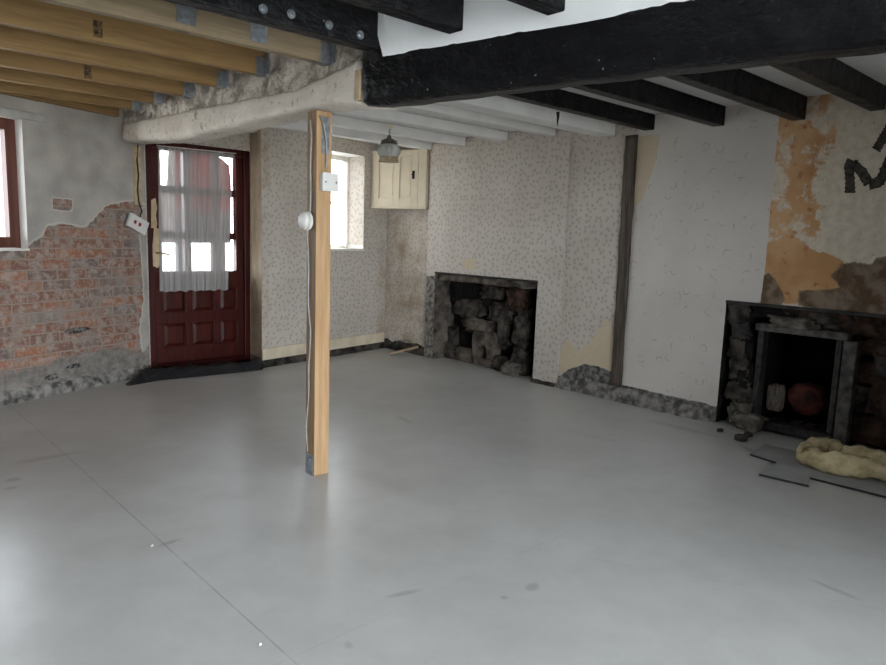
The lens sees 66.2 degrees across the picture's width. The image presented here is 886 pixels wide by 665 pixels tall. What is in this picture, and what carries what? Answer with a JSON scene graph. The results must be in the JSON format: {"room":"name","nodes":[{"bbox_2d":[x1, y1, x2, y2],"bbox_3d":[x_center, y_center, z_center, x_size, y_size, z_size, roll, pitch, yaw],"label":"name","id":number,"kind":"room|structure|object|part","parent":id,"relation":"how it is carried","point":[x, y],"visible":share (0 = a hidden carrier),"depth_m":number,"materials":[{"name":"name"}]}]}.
{"room":"traditional dwelling","nodes":[
{"label":"traditional dwelling","id":0,"kind":"room"},
{"bbox_2d":[0,94,149,391],"bbox_3d":[-3.315,-0.570,3.942,0.001,2.360,3.942,6,9,24],"label":"wall","id":1,"kind":"structure","parent":0,"point":[73,305],"depth_m":5.12,"materials":[{"name":"brick"}]},
{"bbox_2d":[0,107,44,250],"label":"window","id":2,"kind":"structure","parent":1,"relation":"in","point":[11,241],"depth_m":4.72,"materials":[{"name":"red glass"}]},
{"bbox_3d":[-3.243,-0.975,4.260,0.050,0.881,1.150,6,9,24],"label":"frame","id":3,"kind":"part","parent":2,"relation":"part of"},
{"bbox_3d":[-3.195,-0.524,4.293,0.089,0.016,1.150,6,9,24],"label":"sill","id":4,"kind":"part","parent":2,"relation":"part of","materials":[{"name":"paint"}]},
{"bbox_2d":[0,91,118,116],"bbox_3d":[-2.911,-1.671,4.515,0.050,0.170,1.758,6,9,24],"label":"wall plate","id":5,"kind":"object","parent":1,"relation":"attached to","point":[104,110],"visible":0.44,"depth_m":4.97,"materials":[{"name":"brown wood"}]},
{"bbox_2d":[0,365,151,406],"bbox_3d":[-3.024,0.450,4.737,0.056,0.122,2.492,6,9,24],"label":"trim","id":6,"kind":"structure","parent":1,"relation":"attached to","point":[14,395],"depth_m":5.13,"materials":[{"name":"grey stone"}]},
{"bbox_2d":[123,213,148,234],"bbox_3d":[-2.518,-0.891,5.581,0.068,0.180,0.221,6,9,24],"label":"electrical socket","id":7,"kind":"object","parent":1,"relation":"attached to","point":[132,221],"visible":1,"depth_m":5.55,"materials":[{"name":"plastic"}]},
{"bbox_2d":[133,145,141,204],"bbox_3d":[-2.506,-1.287,5.579,0.007,0.472,0.070,6,9,24],"label":"batten","id":8,"kind":"object","parent":1,"relation":"attached to","point":[134,147],"visible":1,"depth_m":5.57,"materials":[{"name":"brown wood"}]},
{"bbox_2d":[136,145,142,216],"bbox_3d":[-2.495,-1.241,5.586,0.012,0.582,0.051,6,9,24],"label":"cable","id":9,"kind":"object","parent":8,"relation":"attached to","point":[137,145],"visible":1,"depth_m":5.57,"materials":[{"name":"brown plastic"}]},
{"bbox_2d":[144,132,250,365],"bbox_3d":[-2.200,-0.845,6.192,1.004,2.360,0.001,-5,11,-43],"label":"wall","id":10,"kind":"structure","parent":0,"point":[238,141],"depth_m":6.24,"materials":[{"name":"paint"}]},
{"bbox_2d":[145,143,250,368],"bbox_3d":[-2.225,-0.689,6.236,0.955,1.997,0.182,-5,11,-43],"label":"door","id":11,"kind":"structure","parent":10,"relation":"in","point":[201,327],"depth_m":6.33,"materials":[{"name":"brown wood"}]},
{"bbox_3d":[-2.495,-0.739,5.921,0.065,0.354,0.007,-5,11,-43],"label":"lock plate","id":12,"kind":"part","parent":11,"relation":"part of","materials":[{"name":"beige wood"}]},
{"bbox_3d":[-2.435,-0.290,6.146,0.204,0.214,0.046,-5,11,-43],"label":"panel","id":13,"kind":"part","parent":11,"relation":"part of","materials":[{"name":"brown wood"}]},
{"bbox_3d":[-2.445,0.018,6.189,0.204,0.221,0.046,-5,11,-43],"label":"panel","id":14,"kind":"part","parent":11,"relation":"part of","materials":[{"name":"brown wood"}]},
{"bbox_2d":[158,147,234,291],"bbox_3d":[-2.203,-0.995,6.116,0.714,1.256,0.029,-5,11,-42],"label":"curtain","id":15,"kind":"object","parent":11,"relation":"hanging from","point":[195,187],"visible":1,"depth_m":6.09,"materials":[{"name":"white fabric"}]},
{"bbox_3d":[-2.241,-0.308,6.325,0.206,0.214,0.046,-5,11,-43],"label":"panel","id":16,"kind":"part","parent":11,"relation":"part of","materials":[{"name":"brown wood"}]},
{"bbox_3d":[-2.251,0.000,6.368,0.206,0.221,0.046,-5,11,-43],"label":"panel","id":17,"kind":"part","parent":11,"relation":"part of","materials":[{"name":"brown wood"}]},
{"bbox_3d":[-2.059,-0.325,6.492,0.163,0.214,0.046,-5,11,-43],"label":"panel","id":18,"kind":"part","parent":11,"relation":"part of","materials":[{"name":"brown wood"}]},
{"bbox_3d":[-2.069,-0.017,6.535,0.163,0.221,0.046,-5,11,-43],"label":"panel","id":19,"kind":"part","parent":11,"relation":"part of","materials":[{"name":"brown wood"}]},
{"bbox_2d":[250,129,261,359],"bbox_3d":[-1.746,-0.850,6.343,0.001,2.360,0.408,-3,9,-30],"label":"wall","id":20,"kind":"structure","parent":0,"point":[255,138],"depth_m":6.34,"materials":[{"name":"paper"}]},
{"bbox_2d":[261,127,386,348],"bbox_3d":[-1.138,-0.902,6.859,0.001,2.360,1.723,8,10,35],"label":"wall","id":21,"kind":"structure","parent":0,"point":[357,278],"depth_m":6.54,"materials":[{"name":"paper"}]},
{"bbox_2d":[262,342,383,367],"bbox_3d":[-1.157,0.211,7.000,0.042,0.097,1.723,8,10,35],"label":"trim","id":22,"kind":"structure","parent":21,"relation":"attached to","point":[355,349],"depth_m":7.02,"materials":[{"name":"stone"}]},
{"bbox_2d":[264,332,383,359],"bbox_3d":[-1.170,0.128,6.988,0.022,0.107,1.703,8,10,36],"label":"baseboard","id":23,"kind":"structure","parent":21,"relation":"attached to","point":[296,349],"depth_m":7.02,"materials":[{"name":"beige wood"}]},
{"bbox_2d":[331,151,364,250],"bbox_3d":[-1.157,-1.340,6.979,0.305,0.986,0.726,8,10,35],"label":"window","id":24,"kind":"structure","parent":21,"relation":"in","point":[343,159],"depth_m":7.23,"materials":[{"name":"paint"}]},
{"bbox_3d":[-1.260,-1.358,7.052,0.050,0.976,0.726,8,10,35],"label":"frame","id":25,"kind":"part","parent":24,"relation":"part of","materials":[{"name":"paint"}]},
{"bbox_2d":[331,160,348,246],"bbox_3d":[-1.209,-1.334,7.024,0.035,0.893,0.676,8,10,35],"label":"curtain","id":26,"kind":"object","parent":24,"relation":"hanging from","point":[344,181],"visible":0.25,"depth_m":7.20,"materials":[{"name":"white fabric"}]},
{"bbox_3d":[-1.153,-0.860,7.031,0.255,0.022,0.726,8,10,35],"label":"sill","id":27,"kind":"part","parent":24,"relation":"part of","materials":[{"name":"paint"}]},
{"bbox_2d":[347,156,364,244],"bbox_3d":[-0.957,-1.405,7.275,0.300,0.924,0.001,8,10,35],"label":"window reveal","id":28,"kind":"object","parent":21,"relation":"in","point":[355,221],"depth_m":7.25,"materials":[{"name":"paper"}]},
{"bbox_2d":[384,146,429,346],"bbox_3d":[-0.365,-0.936,7.299,0.736,2.360,0.001,9,11,43],"label":"wall","id":29,"kind":"structure","parent":0,"point":[407,229],"depth_m":7.36,"materials":[{"name":"paper"}]},
{"bbox_2d":[370,149,428,208],"bbox_3d":[-0.411,-1.633,7.173,0.678,0.652,0.293,6,9,24],"label":"upper cabinet","id":30,"kind":"object","parent":29,"relation":"attached to","point":[403,184],"visible":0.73,"depth_m":7.06,"materials":[{"name":"beige paint"}]},
{"bbox_3d":[-0.587,-1.625,7.140,0.180,0.418,0.014,6,9,24],"label":"door panel","id":31,"kind":"part","parent":30,"relation":"part of","materials":[{"name":"beige paint"}]},
{"bbox_3d":[-0.423,-1.321,7.238,0.657,0.015,0.255,6,9,24],"label":"board","id":32,"kind":"part","parent":30,"relation":"part of","materials":[{"name":"beige paint"}]},
{"bbox_3d":[-0.380,-1.605,7.046,0.146,0.418,0.014,6,9,24],"label":"door panel","id":33,"kind":"part","parent":30,"relation":"part of","materials":[{"name":"beige paint"}]},
{"bbox_2d":[384,338,423,355],"bbox_3d":[-0.415,0.161,7.430,0.747,0.127,0.046,9,11,43],"label":"trim","id":34,"kind":"structure","parent":29,"relation":"attached to","point":[396,345],"depth_m":7.46,"materials":[{"name":"stone"}]},
{"bbox_2d":[0,348,885,664],"bbox_3d":[-0.742,0.823,3.198,8.100,0.060,7.627,-5,11,-42],"label":"floor","id":35,"kind":"structure","parent":0,"point":[462,513],"depth_m":2.92,"materials":[{"name":"grey concrete"}]},
{"bbox_2d":[125,357,263,385],"bbox_3d":[-2.054,0.307,5.940,0.323,0.110,1.427,8,10,39],"label":"plastic sheet","id":36,"kind":"object","parent":35,"relation":"on","point":[189,370],"visible":0.85,"depth_m":5.85,"materials":[{"name":"black plastic"}]},
{"bbox_2d":[305,110,331,475],"bbox_3d":[-0.633,-0.170,3.459,0.098,1.842,0.107,-5,11,-42],"label":"timber post","id":37,"kind":"object","parent":35,"relation":"on","point":[319,157],"visible":0.98,"depth_m":3.43,"materials":[{"name":"wood"}]},
{"bbox_2d":[298,212,312,229],"bbox_3d":[-0.685,-0.554,3.368,0.044,0.090,0.090,-5,11,-42],"label":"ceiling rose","id":38,"kind":"object","parent":37,"relation":"attached to","point":[305,219],"visible":1,"depth_m":3.35,"materials":[{"name":"white plastic"}]},
{"bbox_3d":[-0.675,-0.554,3.377,0.018,0.090,0.090,-5,11,-42],"label":"plate","id":39,"kind":"part","parent":38,"relation":"part of","materials":[{"name":"white plastic"}]},
{"bbox_2d":[320,172,338,191],"bbox_3d":[-0.561,-0.740,3.353,0.090,0.090,0.037,-5,11,-42],"label":"junction box","id":40,"kind":"object","parent":37,"relation":"attached to","point":[328,181],"visible":1,"depth_m":3.34,"materials":[{"name":"white plastic"}]},
{"bbox_2d":[390,346,417,354],"bbox_3d":[-0.414,0.187,7.238,0.303,0.101,0.060,2,8,1],"label":"timber offcut","id":41,"kind":"object","parent":35,"relation":"on","point":[414,347],"visible":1,"depth_m":7.21,"materials":[{"name":"beige wood"}]},
{"bbox_2d":[734,434,748,441],"bbox_3d":[1.950,0.689,4.448,0.088,0.049,0.070,5,9,24],"label":"rubble stone","id":42,"kind":"object","parent":35,"relation":"on","point":[738,437],"visible":1,"depth_m":4.43,"materials":[{"name":"grey stone"}]},
{"bbox_2d":[744,431,752,436],"bbox_3d":[2.042,0.683,4.548,0.054,0.037,0.044,-1,8,-17],"label":"rubble stone","id":43,"kind":"object","parent":35,"relation":"on","point":[747,433],"visible":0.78,"depth_m":4.53,"materials":[{"name":"grey stone"}]},
{"bbox_2d":[750,444,885,497],"bbox_3d":[2.213,0.800,3.812,0.953,0.012,0.640,8,10,39],"label":"hearth","id":44,"kind":"object","parent":35,"relation":"on","point":[786,468],"visible":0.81,"depth_m":3.77,"materials":[{"name":"stone"}]},
{"bbox_2d":[796,437,885,482],"bbox_3d":[2.419,0.717,3.937,0.667,0.129,0.551,6,9,27],"label":"roll","id":45,"kind":"object","parent":44,"relation":"on","point":[827,455],"visible":1,"depth_m":3.81,"materials":[{"name":"fabric"}]},
{"bbox_2d":[424,129,570,386],"bbox_3d":[0.430,-0.784,6.399,0.001,2.360,1.765,-5,11,-42],"label":"wall","id":46,"kind":"structure","parent":0,"point":[496,208],"depth_m":6.20,"materials":[{"name":"paper"}]},
{"bbox_2d":[432,272,537,376],"bbox_3d":[0.445,-0.100,6.688,0.340,0.986,1.527,-5,11,-42],"label":"fireplace","id":47,"kind":"object","parent":46,"relation":"attached to","point":[488,321],"visible":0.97,"depth_m":6.69,"materials":[{"name":"stone"}]},
{"bbox_2d":[530,378,555,386],"bbox_3d":[0.878,0.447,5.995,0.038,0.044,0.267,-5,11,-42],"label":"trim","id":48,"kind":"structure","parent":46,"relation":"attached to","point":[537,381],"depth_m":6.00,"materials":[{"name":"stone"}]},
{"bbox_2d":[378,0,687,55],"bbox_3d":[-0.162,-0.712,-1.395,8.006,0.358,6.340,-5,11,-42],"label":"ceiling","id":49,"kind":"structure","parent":0,"point":[482,19],"depth_m":2.42,"materials":[{"name":"white paint"}]},
{"bbox_2d":[164,0,377,51],"bbox_3d":[-1.599,-1.101,1.507,3.559,0.202,0.088,-5,11,-42],"label":"ceiling beam","id":50,"kind":"structure","parent":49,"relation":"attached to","point":[333,21],"depth_m":2.47,"materials":[{"name":"wood"}]},
{"bbox_2d":[338,0,463,33],"bbox_3d":[-1.304,-1.058,1.240,3.638,0.195,0.076,-5,11,-41],"label":"joist","id":51,"kind":"object","parent":49,"relation":"attached to","point":[446,16],"visible":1,"depth_m":2.32,"materials":[{"name":"black wood"}]},
{"bbox_2d":[507,0,564,15],"bbox_3d":[-1.012,-1.011,0.974,3.716,0.195,0.076,-5,11,-42],"label":"joist","id":52,"kind":"object","parent":49,"relation":"attached to","point":[547,7],"visible":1,"depth_m":2.15,"materials":[{"name":"black wood"}]},
{"bbox_2d":[556,132,572,385],"bbox_3d":[1.066,-0.678,5.794,0.120,2.360,0.001,-5,11,-42],"label":"wall","id":53,"kind":"structure","parent":0,"point":[571,132],"depth_m":5.77,"materials":[{"name":"paper"}]},
{"bbox_2d":[332,53,885,144],"bbox_3d":[2.308,-1.460,3.876,5.225,0.050,11.000,-5,11,-42],"label":"ceiling","id":54,"kind":"structure","parent":0,"point":[873,66],"depth_m":4.10,"materials":[{"name":"white paint"}]},
{"bbox_2d":[122,44,398,143],"bbox_3d":[-1.342,-1.427,4.133,0.253,0.484,3.283,-5,11,-42],"label":"ceiling beam","id":55,"kind":"structure","parent":54,"relation":"attached to","point":[292,88],"depth_m":3.73,"materials":[{"name":"beige wood"}]},
{"bbox_2d":[0,81,141,110],"bbox_3d":[-2.605,-1.674,4.569,1.078,0.203,0.120,-5,11,-42],"label":"joist","id":56,"kind":"object","parent":55,"relation":"attached to","point":[11,87],"visible":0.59,"depth_m":4.61,"materials":[{"name":"wood"}]},
{"bbox_2d":[0,67,163,104],"bbox_3d":[-2.686,-1.575,3.909,2.086,0.203,0.120,-5,11,-42],"label":"joist","id":57,"kind":"object","parent":55,"relation":"attached to","point":[6,74],"visible":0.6,"depth_m":4.26,"materials":[{"name":"wood"}]},
{"bbox_2d":[0,49,194,97],"bbox_3d":[-2.780,-1.454,3.139,3.264,0.203,0.120,-5,11,-42],"label":"joist","id":58,"kind":"object","parent":55,"relation":"attached to","point":[8,59],"visible":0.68,"depth_m":3.84,"materials":[{"name":"wood"}]},
{"bbox_2d":[0,25,228,88],"bbox_3d":[-2.599,-1.371,2.663,3.636,0.203,0.120,-5,11,-42],"label":"joist","id":59,"kind":"object","parent":55,"relation":"attached to","point":[11,38],"visible":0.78,"depth_m":3.44,"materials":[{"name":"wood"}]},
{"bbox_2d":[0,0,268,76],"bbox_3d":[-2.283,-1.309,2.313,3.636,0.203,0.120,-5,11,-42],"label":"joist","id":60,"kind":"object","parent":55,"relation":"attached to","point":[32,15],"visible":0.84,"depth_m":3.06,"materials":[{"name":"wood"}]},
{"bbox_2d":[37,0,335,66],"bbox_3d":[-1.871,-1.190,1.862,3.636,0.203,0.120,-5,11,-42],"label":"joist","id":61,"kind":"object","parent":55,"relation":"attached to","point":[162,14],"visible":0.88,"depth_m":2.69,"materials":[{"name":"wood"}]},
{"bbox_3d":[-0.987,-1.232,2.618,0.075,0.085,0.007,-5,11,-41],"label":"fixing plate","id":62,"kind":"part","parent":61,"relation":"part of","materials":[{"name":"metal"}]},
{"bbox_3d":[-0.762,-1.248,2.819,0.075,0.085,0.007,-5,11,-42],"label":"fixing plate","id":63,"kind":"part","parent":61,"relation":"part of","materials":[{"name":"metal"}]},
{"bbox_2d":[271,121,431,149],"bbox_3d":[-1.115,-1.815,6.061,2.672,0.080,0.100,-5,11,-42],"label":"joist","id":64,"kind":"object","parent":54,"relation":"attached to","point":[299,126],"visible":0.34,"depth_m":6.33,"materials":[{"name":"white paint"}]},
{"bbox_2d":[300,114,465,145],"bbox_3d":[-0.797,-1.751,5.680,2.634,0.080,0.100,-5,11,-42],"label":"joist","id":65,"kind":"object","parent":54,"relation":"attached to","point":[337,120],"visible":0.56,"depth_m":5.97,"materials":[{"name":"white paint"}]},
{"bbox_2d":[335,109,507,141],"bbox_3d":[-0.429,-1.683,5.277,2.638,0.080,0.101,-5,11,-42],"label":"joist","id":66,"kind":"object","parent":54,"relation":"attached to","point":[392,116],"visible":0.55,"depth_m":5.51,"materials":[{"name":"white paint"}]},
{"bbox_2d":[377,125,400,162],"bbox_3d":[-0.436,-1.526,5.503,0.191,0.286,0.191,2,8,0],"label":"pendant lamp","id":67,"kind":"object","parent":66,"relation":"hanging from","point":[388,151],"visible":1,"depth_m":5.45,"materials":[{"name":"grey glass"}]},
{"bbox_3d":[-0.438,-1.474,5.510,0.191,0.101,0.191,2,8,0],"label":"lamp shade","id":68,"kind":"part","parent":67,"relation":"part of","materials":[{"name":"glass"}]},
{"bbox_2d":[399,103,555,135],"bbox_3d":[-0.069,-1.615,4.880,2.642,0.080,0.100,-5,11,-42],"label":"joist","id":69,"kind":"object","parent":54,"relation":"attached to","point":[435,109],"visible":0.39,"depth_m":5.16,"materials":[{"name":"white paint"}]},
{"bbox_2d":[436,96,615,136],"bbox_3d":[0.302,-1.527,4.497,2.674,0.125,0.160,-5,11,-42],"label":"joist","id":70,"kind":"object","parent":54,"relation":"attached to","point":[499,106],"visible":0.4,"depth_m":4.73,"materials":[{"name":"white paint"}]},
{"bbox_2d":[498,89,654,130],"bbox_3d":[0.520,-1.483,4.190,2.781,0.112,0.085,-5,11,-42],"label":"joist","id":71,"kind":"object","parent":54,"relation":"attached to","point":[557,99],"visible":0.49,"depth_m":4.54,"materials":[{"name":"black wood"}]},
{"bbox_2d":[556,112,559,125],"bbox_3d":[0.746,-1.388,4.423,0.022,0.091,0.022,5,9,22],"label":"spike","id":72,"kind":"object","parent":71,"relation":"attached to","point":[557,113],"visible":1,"depth_m":4.42,"materials":[{"name":"metal"}]},
{"bbox_2d":[362,0,885,107],"bbox_3d":[1.492,-0.931,1.621,4.400,0.422,0.258,8,10,36],"label":"ceiling beam","id":73,"kind":"structure","parent":54,"relation":"attached to","point":[690,36],"depth_m":2.15,"materials":[{"name":"black wood"}]},
{"bbox_2d":[572,79,725,126],"bbox_3d":[0.920,-1.410,3.834,2.685,0.132,0.086,-5,11,-42],"label":"joist","id":74,"kind":"object","parent":54,"relation":"attached to","point":[641,92],"visible":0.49,"depth_m":4.16,"materials":[{"name":"black wood"}]},
{"bbox_2d":[663,69,806,120],"bbox_3d":[1.313,-1.342,3.485,2.591,0.144,0.085,-5,11,-42],"label":"joist","id":75,"kind":"object","parent":54,"relation":"attached to","point":[742,86],"visible":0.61,"depth_m":3.81,"materials":[{"name":"black wood"}]},
{"bbox_2d":[769,58,885,110],"bbox_3d":[1.642,-1.296,3.191,2.512,0.131,0.086,-5,11,-42],"label":"joist","id":76,"kind":"object","parent":54,"relation":"attached to","point":[833,76],"visible":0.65,"depth_m":3.52,"materials":[{"name":"black wood"}]},
{"bbox_2d":[558,94,885,421],"bbox_3d":[2.538,-0.403,4.174,0.001,2.360,4.609,-5,11,-43],"label":"wall","id":77,"kind":"structure","parent":0,"point":[755,207],"depth_m":4.85,"materials":[{"name":"paint"}]},
{"bbox_2d":[611,135,637,386],"bbox_3d":[1.420,-0.543,5.349,0.034,1.958,0.118,-5,11,-43],"label":"stud","id":78,"kind":"object","parent":77,"relation":"attached to","point":[631,141],"visible":1,"depth_m":5.33,"materials":[{"name":"wood"}]},
{"bbox_2d":[556,375,713,421],"bbox_3d":[1.459,0.499,5.383,0.068,0.148,1.378,-5,11,-43],"label":"trim","id":79,"kind":"structure","parent":77,"relation":"attached to","point":[694,410],"depth_m":5.31,"materials":[{"name":"grey stone"}]},
{"bbox_2d":[716,300,885,448],"bbox_3d":[2.663,0.289,4.510,0.750,0.965,1.476,-5,11,-43],"label":"fireplace","id":80,"kind":"object","parent":77,"relation":"attached to","point":[841,352],"visible":0.98,"depth_m":4.63,"materials":[{"name":"stone"}]},
{"bbox_2d":[766,383,785,411],"bbox_3d":[2.356,0.459,4.815,0.083,0.193,0.106,-5,11,-43],"label":"brick","id":81,"kind":"object","parent":80,"relation":"in","point":[775,400],"visible":1,"depth_m":4.78,"materials":[{"name":"beige brick"}]},
{"bbox_2d":[788,382,829,415],"bbox_3d":[2.533,0.464,4.712,0.152,0.228,0.276,-5,11,-43],"label":"clay lump","id":82,"kind":"object","parent":80,"relation":"in","point":[809,399],"visible":1,"depth_m":4.66,"materials":[{"name":"red ceramic"}]},
{"bbox_2d":[844,124,885,192],"bbox_3d":[2.573,-1.031,4.070,0.001,0.418,0.308,-5,11,-43],"label":"lettering","id":83,"kind":"object","parent":77,"relation":"attached to","point":[850,167],"depth_m":4.10,"materials":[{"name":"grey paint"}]},
{"label":"outside","id":84,"kind":"structure","parent":0,"visible":0},
{"bbox_2d":[229,248,232,270],"bbox_3d":[-0.052,1.534,0.213,120.000,0.100,120.000,2,8,0],"label":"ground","id":85,"kind":"structure","parent":84,"point":[230,249],"depth_m":35.86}
]}

